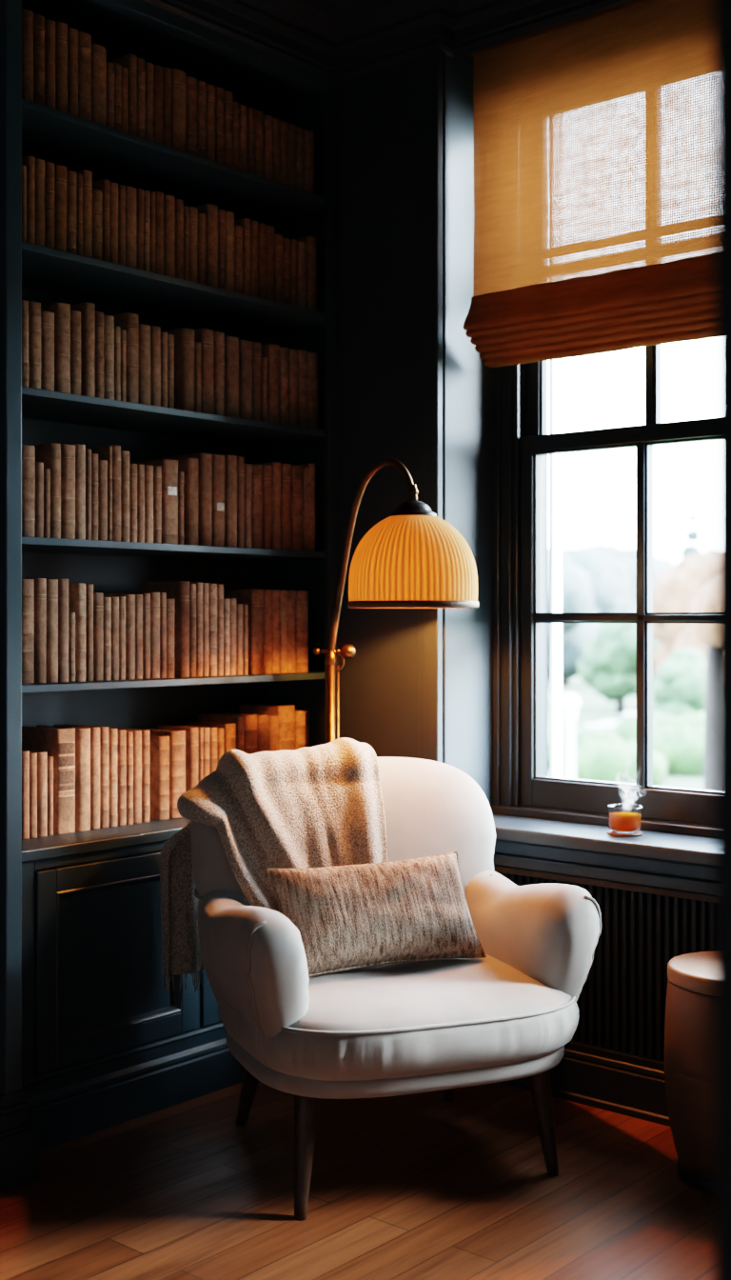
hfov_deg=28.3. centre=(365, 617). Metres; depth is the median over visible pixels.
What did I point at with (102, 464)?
book
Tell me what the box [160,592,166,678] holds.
book
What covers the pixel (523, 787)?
window
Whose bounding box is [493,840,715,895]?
trim
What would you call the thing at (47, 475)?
book
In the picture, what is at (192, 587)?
book
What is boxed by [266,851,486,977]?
lumbar pillow
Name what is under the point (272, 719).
book
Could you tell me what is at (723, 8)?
trim
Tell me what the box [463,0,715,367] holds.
blind
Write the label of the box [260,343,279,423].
book
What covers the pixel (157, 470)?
book
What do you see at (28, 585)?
book
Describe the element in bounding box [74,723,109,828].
book
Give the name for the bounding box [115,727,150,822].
book
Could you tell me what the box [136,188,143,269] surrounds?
book
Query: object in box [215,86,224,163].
book
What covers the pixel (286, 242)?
book
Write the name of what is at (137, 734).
book
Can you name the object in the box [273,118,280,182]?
book
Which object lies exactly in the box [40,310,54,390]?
book
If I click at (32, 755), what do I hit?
book
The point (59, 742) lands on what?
book
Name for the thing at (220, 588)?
book
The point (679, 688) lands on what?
tree
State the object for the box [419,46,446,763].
trim
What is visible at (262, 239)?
book
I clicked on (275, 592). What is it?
book
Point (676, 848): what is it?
windowsill
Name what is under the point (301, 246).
book
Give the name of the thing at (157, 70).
book
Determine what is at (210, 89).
book
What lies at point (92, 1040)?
bookcase
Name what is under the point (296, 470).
book
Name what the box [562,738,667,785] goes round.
bush
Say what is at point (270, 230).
book
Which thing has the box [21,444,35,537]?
book
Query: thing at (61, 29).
book
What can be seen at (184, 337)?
book
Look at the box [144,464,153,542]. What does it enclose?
book
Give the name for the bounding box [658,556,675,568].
tree
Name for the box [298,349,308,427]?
book
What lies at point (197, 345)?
book
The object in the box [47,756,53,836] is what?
book
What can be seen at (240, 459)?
book
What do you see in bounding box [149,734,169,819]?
book
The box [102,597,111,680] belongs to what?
book
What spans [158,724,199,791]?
book
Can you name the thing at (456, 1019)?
seat cushion
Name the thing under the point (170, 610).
book
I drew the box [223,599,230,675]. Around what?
book
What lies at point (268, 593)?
book
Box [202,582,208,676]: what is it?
book
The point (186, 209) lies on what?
book
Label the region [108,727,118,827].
book
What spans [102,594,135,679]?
book
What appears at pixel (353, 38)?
ceiling
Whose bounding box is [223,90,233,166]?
book
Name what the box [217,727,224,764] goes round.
book
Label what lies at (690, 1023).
drum side table
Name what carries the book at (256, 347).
on the bookcase
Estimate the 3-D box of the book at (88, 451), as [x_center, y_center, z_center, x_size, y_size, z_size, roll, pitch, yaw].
[-0.717,-0.290,3.496,0.166,0.218,0.013,0,0,41]
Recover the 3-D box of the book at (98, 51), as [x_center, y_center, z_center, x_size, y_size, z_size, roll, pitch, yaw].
[-0.695,-1.266,3.522,0.165,0.206,0.042,0,0,41]
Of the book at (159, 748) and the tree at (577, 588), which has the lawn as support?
the tree at (577, 588)
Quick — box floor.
[0,1080,715,1279]
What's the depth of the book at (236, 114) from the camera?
3.81 m
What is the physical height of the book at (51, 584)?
0.242 m
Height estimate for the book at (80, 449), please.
0.228 m
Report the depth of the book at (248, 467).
3.84 m
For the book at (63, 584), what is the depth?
3.40 m
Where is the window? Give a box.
[492,344,715,838]
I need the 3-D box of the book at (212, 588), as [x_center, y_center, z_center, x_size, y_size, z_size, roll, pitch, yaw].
[-0.443,0.033,3.806,0.137,0.240,0.027,0,0,41]
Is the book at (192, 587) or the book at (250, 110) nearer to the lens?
the book at (192, 587)
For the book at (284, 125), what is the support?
on the bookcase
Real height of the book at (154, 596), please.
0.216 m
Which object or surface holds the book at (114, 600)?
on the bookcase
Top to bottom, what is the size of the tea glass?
0.070 m
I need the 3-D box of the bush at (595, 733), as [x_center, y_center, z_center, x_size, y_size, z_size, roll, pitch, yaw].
[9.495,6.416,69.416,6.000,2.226,3.102,0,0,7]
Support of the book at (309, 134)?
on the bookcase
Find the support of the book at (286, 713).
on the bookcase
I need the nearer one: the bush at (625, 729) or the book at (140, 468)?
the book at (140, 468)
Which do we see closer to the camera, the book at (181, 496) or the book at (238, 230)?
the book at (181, 496)
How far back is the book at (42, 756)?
3.44 m
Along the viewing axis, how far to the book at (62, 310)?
3.38 m
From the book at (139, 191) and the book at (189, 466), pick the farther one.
the book at (189, 466)
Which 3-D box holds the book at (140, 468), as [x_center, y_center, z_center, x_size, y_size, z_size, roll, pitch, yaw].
[-0.609,-0.279,3.616,0.158,0.194,0.022,0,0,41]
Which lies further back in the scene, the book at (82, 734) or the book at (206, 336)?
the book at (206, 336)
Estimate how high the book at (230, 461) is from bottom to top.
0.244 m
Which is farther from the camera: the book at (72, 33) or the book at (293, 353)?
the book at (293, 353)
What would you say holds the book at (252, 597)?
on the bookcase
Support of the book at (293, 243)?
on the bookcase
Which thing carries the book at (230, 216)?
on the bookcase
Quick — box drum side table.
[663,950,715,1194]
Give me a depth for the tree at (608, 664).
106.89 m
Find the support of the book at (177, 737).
on the bookcase
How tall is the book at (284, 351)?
0.218 m
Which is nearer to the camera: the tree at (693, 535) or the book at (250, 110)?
the book at (250, 110)
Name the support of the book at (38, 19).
on the bookcase
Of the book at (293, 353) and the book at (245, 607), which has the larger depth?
the book at (293, 353)
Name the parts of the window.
exterior casing, sash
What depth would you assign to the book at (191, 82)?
3.69 m
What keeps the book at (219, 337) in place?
on the bookcase
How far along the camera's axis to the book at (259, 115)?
3.87 m
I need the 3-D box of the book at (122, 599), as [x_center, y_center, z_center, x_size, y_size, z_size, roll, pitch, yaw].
[-0.651,0.051,3.586,0.166,0.204,0.017,0,0,41]
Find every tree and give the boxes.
[547,545,636,685]
[547,547,599,682]
[578,622,661,713]
[653,647,706,717]
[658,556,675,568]
[679,513,701,559]
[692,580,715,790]
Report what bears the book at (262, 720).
on the bookcase
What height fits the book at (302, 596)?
0.226 m
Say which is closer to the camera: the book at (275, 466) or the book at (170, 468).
the book at (170, 468)
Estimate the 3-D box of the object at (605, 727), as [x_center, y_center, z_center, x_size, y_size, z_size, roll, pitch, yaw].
[12.042,6.463,77.040,4.200,1.465,1.840,0,0,11]
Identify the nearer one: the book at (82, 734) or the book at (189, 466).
the book at (82, 734)
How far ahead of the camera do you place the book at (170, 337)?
3.63 m
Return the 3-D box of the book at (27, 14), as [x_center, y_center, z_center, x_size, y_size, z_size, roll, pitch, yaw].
[-0.824,-1.275,3.360,0.149,0.226,0.030,0,0,41]
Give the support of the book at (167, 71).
on the bookcase
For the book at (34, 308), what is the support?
on the bookcase
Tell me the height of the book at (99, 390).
0.214 m
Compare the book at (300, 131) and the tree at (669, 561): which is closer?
the book at (300, 131)
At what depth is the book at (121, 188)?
3.52 m
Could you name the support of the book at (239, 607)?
on the bookcase
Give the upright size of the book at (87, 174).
0.218 m
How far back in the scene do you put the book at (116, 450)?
3.50 m
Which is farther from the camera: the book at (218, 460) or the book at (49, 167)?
the book at (218, 460)
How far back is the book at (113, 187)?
3.50 m
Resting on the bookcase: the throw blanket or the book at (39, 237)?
the book at (39, 237)
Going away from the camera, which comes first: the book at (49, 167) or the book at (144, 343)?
the book at (49, 167)
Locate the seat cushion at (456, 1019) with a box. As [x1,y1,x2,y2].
[219,954,579,1080]
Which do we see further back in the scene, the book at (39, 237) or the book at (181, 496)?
the book at (181, 496)
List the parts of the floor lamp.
knob, arm, lamp shade, rim trim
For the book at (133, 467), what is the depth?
3.54 m
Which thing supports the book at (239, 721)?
on the bookcase
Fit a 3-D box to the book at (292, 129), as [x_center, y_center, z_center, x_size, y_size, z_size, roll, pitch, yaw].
[-0.256,-1.257,4.027,0.162,0.188,0.032,0,0,41]
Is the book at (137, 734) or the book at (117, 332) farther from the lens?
the book at (137, 734)
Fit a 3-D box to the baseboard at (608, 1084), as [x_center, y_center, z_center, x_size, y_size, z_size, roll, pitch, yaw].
[1.963,1.139,2.385,4.525,0.122,0.074,0,0,41]
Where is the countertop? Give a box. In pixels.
[21,817,191,862]
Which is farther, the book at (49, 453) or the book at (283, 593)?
the book at (283, 593)
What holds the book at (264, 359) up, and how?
on the bookcase
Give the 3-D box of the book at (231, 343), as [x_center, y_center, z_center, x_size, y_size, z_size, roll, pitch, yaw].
[-0.395,-0.627,3.849,0.139,0.220,0.045,0,0,41]
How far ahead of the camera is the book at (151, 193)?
3.59 m
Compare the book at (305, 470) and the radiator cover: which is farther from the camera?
the book at (305, 470)
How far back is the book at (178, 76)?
3.65 m
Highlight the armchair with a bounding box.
[190,757,601,1220]
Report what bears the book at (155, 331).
on the bookcase
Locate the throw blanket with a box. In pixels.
[160,737,388,991]
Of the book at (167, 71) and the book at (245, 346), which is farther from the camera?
the book at (245, 346)
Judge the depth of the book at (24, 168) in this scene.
3.30 m
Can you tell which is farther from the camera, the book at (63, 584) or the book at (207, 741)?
the book at (207, 741)
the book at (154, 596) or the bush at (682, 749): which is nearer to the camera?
the book at (154, 596)
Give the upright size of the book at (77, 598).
0.234 m
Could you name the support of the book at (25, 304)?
on the bookcase
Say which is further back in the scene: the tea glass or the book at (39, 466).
the tea glass
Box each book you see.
[21,8,33,101]
[21,155,35,243]
[21,165,26,241]
[21,300,29,387]
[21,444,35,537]
[21,578,46,683]
[21,579,34,683]
[21,724,75,834]
[21,749,47,837]
[21,750,29,839]
[28,300,41,388]
[29,752,37,838]
[32,442,60,538]
[33,13,44,105]
[34,158,44,246]
[34,461,43,537]
[40,302,70,393]
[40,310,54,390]
[43,468,50,538]
[44,19,55,108]
[44,161,54,248]
[45,579,58,682]
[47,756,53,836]
[53,723,99,829]
[54,164,66,251]
[55,20,67,113]
[55,725,90,831]
[58,579,68,682]
[60,443,75,539]
[66,170,77,254]
[67,27,78,116]
[68,582,86,681]
[68,612,75,681]
[70,301,95,397]
[70,310,81,395]
[73,443,85,539]
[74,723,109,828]
[76,169,92,257]
[76,172,82,255]
[78,31,91,120]
[85,445,112,540]
[85,449,91,539]
[85,584,93,680]
[86,444,121,540]
[91,43,106,125]
[91,188,102,259]
[91,453,99,539]
[92,179,110,261]
[93,592,103,680]
[94,311,104,398]
[98,460,107,540]
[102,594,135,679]
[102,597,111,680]
[103,315,114,399]
[106,53,137,135]
[106,61,114,128]
[107,593,150,679]
[108,596,125,679]
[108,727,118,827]
[109,181,118,263]
[109,592,159,679]
[110,597,119,679]
[112,312,139,402]
[114,63,121,130]
[114,326,120,400]
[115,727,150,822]
[117,728,141,823]
[117,729,126,825]
[118,184,125,265]
[120,330,125,400]
[120,450,130,541]
[121,67,128,133]
[125,185,137,268]
[126,731,133,824]
[129,459,178,543]
[129,463,137,541]
[135,594,142,679]
[135,727,185,819]
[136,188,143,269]
[137,58,145,138]
[137,463,144,542]
[138,323,150,404]
[140,580,189,677]
[143,190,150,271]
[144,61,153,140]
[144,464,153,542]
[149,191,155,272]
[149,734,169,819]
[150,325,160,406]
[153,64,162,143]
[153,465,161,543]
[154,190,163,274]
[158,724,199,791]
[160,331,167,407]
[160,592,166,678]
[162,66,171,146]
[162,452,212,545]
[163,194,175,277]
[163,327,194,411]
[166,599,175,678]
[167,334,174,408]
[171,67,186,151]
[171,458,198,545]
[175,199,183,279]
[178,471,184,544]
[180,725,210,778]
[181,724,218,774]
[183,205,189,279]
[186,76,198,155]
[187,720,236,753]
[188,206,197,282]
[189,581,202,677]
[189,583,196,677]
[194,328,214,414]
[194,341,201,412]
[195,203,218,287]
[197,80,206,158]
[197,212,206,284]
[198,713,244,752]
[198,727,203,782]
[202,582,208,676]
[205,83,215,160]
[208,583,217,676]
[209,712,258,754]
[212,454,224,546]
[214,331,224,415]
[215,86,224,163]
[217,584,223,676]
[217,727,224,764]
[218,209,225,289]
[219,712,268,752]
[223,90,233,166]
[223,588,263,674]
[223,598,236,675]
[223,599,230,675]
[224,335,239,418]
[224,455,237,547]
[225,211,234,291]
[232,101,239,169]
[234,218,250,295]
[234,225,242,293]
[236,603,242,675]
[237,456,244,547]
[239,104,247,171]
[239,340,252,419]
[240,703,295,750]
[242,604,248,675]
[244,463,252,547]
[245,713,278,751]
[247,107,255,174]
[250,220,258,297]
[252,341,261,420]
[252,463,262,548]
[255,110,264,177]
[256,461,280,549]
[258,222,266,299]
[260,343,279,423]
[261,357,267,421]
[262,465,271,548]
[263,115,273,179]
[263,589,272,674]
[265,225,274,300]
[271,589,279,673]
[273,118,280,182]
[274,234,283,302]
[280,120,288,184]
[280,347,289,424]
[280,463,291,549]
[280,590,287,673]
[282,238,290,304]
[286,590,296,673]
[288,123,297,187]
[288,348,298,426]
[290,239,297,305]
[291,463,315,551]
[291,465,302,550]
[295,235,317,310]
[295,709,309,749]
[296,590,308,672]
[297,127,304,190]
[297,240,306,308]
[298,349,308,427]
[302,467,308,550]
[304,129,314,193]
[307,351,319,429]
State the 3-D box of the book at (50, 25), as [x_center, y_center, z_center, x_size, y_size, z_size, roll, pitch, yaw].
[-0.778,-1.274,3.405,0.138,0.222,0.026,0,0,41]
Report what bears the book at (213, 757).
on the bookcase
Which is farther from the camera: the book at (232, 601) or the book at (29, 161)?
the book at (232, 601)
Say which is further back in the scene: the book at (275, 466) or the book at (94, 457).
the book at (275, 466)
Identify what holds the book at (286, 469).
on the bookcase
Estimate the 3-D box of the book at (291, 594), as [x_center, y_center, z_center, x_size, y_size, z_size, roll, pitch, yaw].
[-0.261,0.040,4.038,0.162,0.226,0.034,0,0,41]
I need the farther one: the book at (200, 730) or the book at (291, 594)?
the book at (291, 594)
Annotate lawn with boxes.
[547,676,703,789]
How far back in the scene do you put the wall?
3.92 m
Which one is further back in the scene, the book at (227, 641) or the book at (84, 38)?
the book at (227, 641)
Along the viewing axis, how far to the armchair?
3.03 m
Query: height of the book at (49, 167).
0.212 m
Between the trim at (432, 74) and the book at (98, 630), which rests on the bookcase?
the book at (98, 630)
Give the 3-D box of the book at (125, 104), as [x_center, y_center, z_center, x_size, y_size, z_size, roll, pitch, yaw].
[-0.641,-1.250,3.576,0.154,0.174,0.020,0,0,41]
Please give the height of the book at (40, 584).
0.244 m
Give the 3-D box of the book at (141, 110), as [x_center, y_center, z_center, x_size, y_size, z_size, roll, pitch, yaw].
[-0.608,-1.269,3.617,0.161,0.212,0.025,0,0,41]
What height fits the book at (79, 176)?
0.206 m
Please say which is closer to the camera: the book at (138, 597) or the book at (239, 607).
the book at (138, 597)
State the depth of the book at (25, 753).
3.40 m
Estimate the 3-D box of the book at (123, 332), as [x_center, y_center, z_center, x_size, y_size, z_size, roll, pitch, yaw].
[-0.641,-0.608,3.571,0.150,0.180,0.011,0,0,41]
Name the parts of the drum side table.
lid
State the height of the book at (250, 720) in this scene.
0.254 m
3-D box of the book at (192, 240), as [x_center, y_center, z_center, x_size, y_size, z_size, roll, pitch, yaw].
[-0.491,-0.944,3.744,0.150,0.204,0.028,0,0,41]
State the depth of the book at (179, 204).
3.66 m
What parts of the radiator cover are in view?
frame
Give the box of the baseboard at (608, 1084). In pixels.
[499,1048,670,1126]
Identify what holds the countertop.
on the bookcase
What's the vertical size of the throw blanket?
0.595 m
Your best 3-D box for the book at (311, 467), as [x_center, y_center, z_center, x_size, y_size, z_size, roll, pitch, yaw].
[-0.199,-0.304,4.078,0.141,0.246,0.028,0,0,41]
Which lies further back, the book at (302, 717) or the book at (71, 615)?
the book at (302, 717)
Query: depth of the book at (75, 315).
3.41 m
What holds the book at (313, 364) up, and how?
on the bookcase
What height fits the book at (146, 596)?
0.212 m
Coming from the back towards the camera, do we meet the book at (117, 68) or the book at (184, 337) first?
the book at (184, 337)
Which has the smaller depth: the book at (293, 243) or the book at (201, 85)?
the book at (201, 85)
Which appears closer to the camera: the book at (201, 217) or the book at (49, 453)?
the book at (49, 453)
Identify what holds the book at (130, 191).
on the bookcase
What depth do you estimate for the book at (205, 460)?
3.73 m
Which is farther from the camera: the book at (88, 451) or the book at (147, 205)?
the book at (147, 205)
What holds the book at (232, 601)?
on the bookcase
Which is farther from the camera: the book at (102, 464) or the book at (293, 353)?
the book at (293, 353)
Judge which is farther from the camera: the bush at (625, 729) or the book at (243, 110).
the bush at (625, 729)
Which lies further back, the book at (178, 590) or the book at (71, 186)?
the book at (178, 590)
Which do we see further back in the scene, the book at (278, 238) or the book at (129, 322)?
the book at (278, 238)
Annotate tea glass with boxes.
[607,804,642,837]
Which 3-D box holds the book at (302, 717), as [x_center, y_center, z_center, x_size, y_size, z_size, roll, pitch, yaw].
[-0.229,0.394,4.169,0.147,0.254,0.057,0,0,41]
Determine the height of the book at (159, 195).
0.218 m
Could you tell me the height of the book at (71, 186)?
0.206 m
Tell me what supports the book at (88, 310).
on the bookcase
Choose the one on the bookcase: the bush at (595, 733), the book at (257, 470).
the book at (257, 470)
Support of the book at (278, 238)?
on the bookcase
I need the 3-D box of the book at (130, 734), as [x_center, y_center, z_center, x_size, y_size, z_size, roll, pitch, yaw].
[-0.642,0.405,3.687,0.144,0.234,0.018,0,0,41]
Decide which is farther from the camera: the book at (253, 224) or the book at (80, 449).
the book at (253, 224)
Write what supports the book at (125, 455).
on the bookcase
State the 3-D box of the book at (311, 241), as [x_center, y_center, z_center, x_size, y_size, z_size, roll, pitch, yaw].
[-0.206,-0.951,4.088,0.166,0.218,0.037,0,0,41]
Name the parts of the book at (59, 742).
spine panel, spine panel, spine panel, spine panel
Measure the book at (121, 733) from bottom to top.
0.238 m
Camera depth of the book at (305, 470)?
4.01 m
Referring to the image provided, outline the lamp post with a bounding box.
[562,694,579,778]
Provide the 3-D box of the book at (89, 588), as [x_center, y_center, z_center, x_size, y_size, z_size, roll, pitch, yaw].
[-0.707,0.037,3.503,0.138,0.232,0.018,0,0,41]
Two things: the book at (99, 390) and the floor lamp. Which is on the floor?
the floor lamp
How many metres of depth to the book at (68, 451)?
3.39 m
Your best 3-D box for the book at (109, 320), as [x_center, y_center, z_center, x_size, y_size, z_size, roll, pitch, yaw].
[-0.667,-0.622,3.537,0.146,0.210,0.029,0,0,41]
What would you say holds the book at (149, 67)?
on the bookcase
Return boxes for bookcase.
[0,0,339,1191]
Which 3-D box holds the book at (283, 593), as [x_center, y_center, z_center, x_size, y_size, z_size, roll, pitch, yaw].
[-0.277,0.040,4.011,0.154,0.226,0.025,0,0,41]
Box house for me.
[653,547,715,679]
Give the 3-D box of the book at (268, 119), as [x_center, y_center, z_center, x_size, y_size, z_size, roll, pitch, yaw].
[-0.311,-1.257,3.952,0.146,0.190,0.030,0,0,41]
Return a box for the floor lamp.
[313,458,479,1099]
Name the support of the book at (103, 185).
on the bookcase
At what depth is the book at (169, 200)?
3.63 m
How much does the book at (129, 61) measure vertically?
0.214 m
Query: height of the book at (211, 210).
0.224 m
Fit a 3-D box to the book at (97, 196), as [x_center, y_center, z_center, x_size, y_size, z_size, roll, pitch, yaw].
[-0.699,-0.932,3.516,0.167,0.180,0.029,0,0,41]
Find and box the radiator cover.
[494,864,715,1071]
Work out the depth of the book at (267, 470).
3.90 m
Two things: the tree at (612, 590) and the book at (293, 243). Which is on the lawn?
the tree at (612, 590)
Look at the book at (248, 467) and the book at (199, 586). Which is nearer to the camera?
the book at (199, 586)
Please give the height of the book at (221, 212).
0.218 m
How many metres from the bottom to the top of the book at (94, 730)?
0.250 m
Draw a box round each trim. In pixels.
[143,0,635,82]
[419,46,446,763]
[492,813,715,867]
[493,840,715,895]
[715,0,730,1279]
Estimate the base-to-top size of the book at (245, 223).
0.214 m
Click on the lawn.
(594, 709)
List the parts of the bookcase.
post, post, door, panel, panel moulding, cabinet frame, panel, shelf, shelf, shelf, shelf, shelf, door, panel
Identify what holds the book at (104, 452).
on the bookcase
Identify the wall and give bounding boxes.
[340,52,494,814]
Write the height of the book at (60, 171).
0.212 m
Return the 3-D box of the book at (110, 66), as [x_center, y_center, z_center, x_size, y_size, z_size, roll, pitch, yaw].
[-0.664,-1.250,3.539,0.144,0.174,0.019,0,0,41]
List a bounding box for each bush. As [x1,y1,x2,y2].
[547,727,624,769]
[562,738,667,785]
[611,710,704,742]
[633,723,703,777]
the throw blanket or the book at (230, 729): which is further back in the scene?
the book at (230, 729)
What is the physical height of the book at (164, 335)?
0.196 m

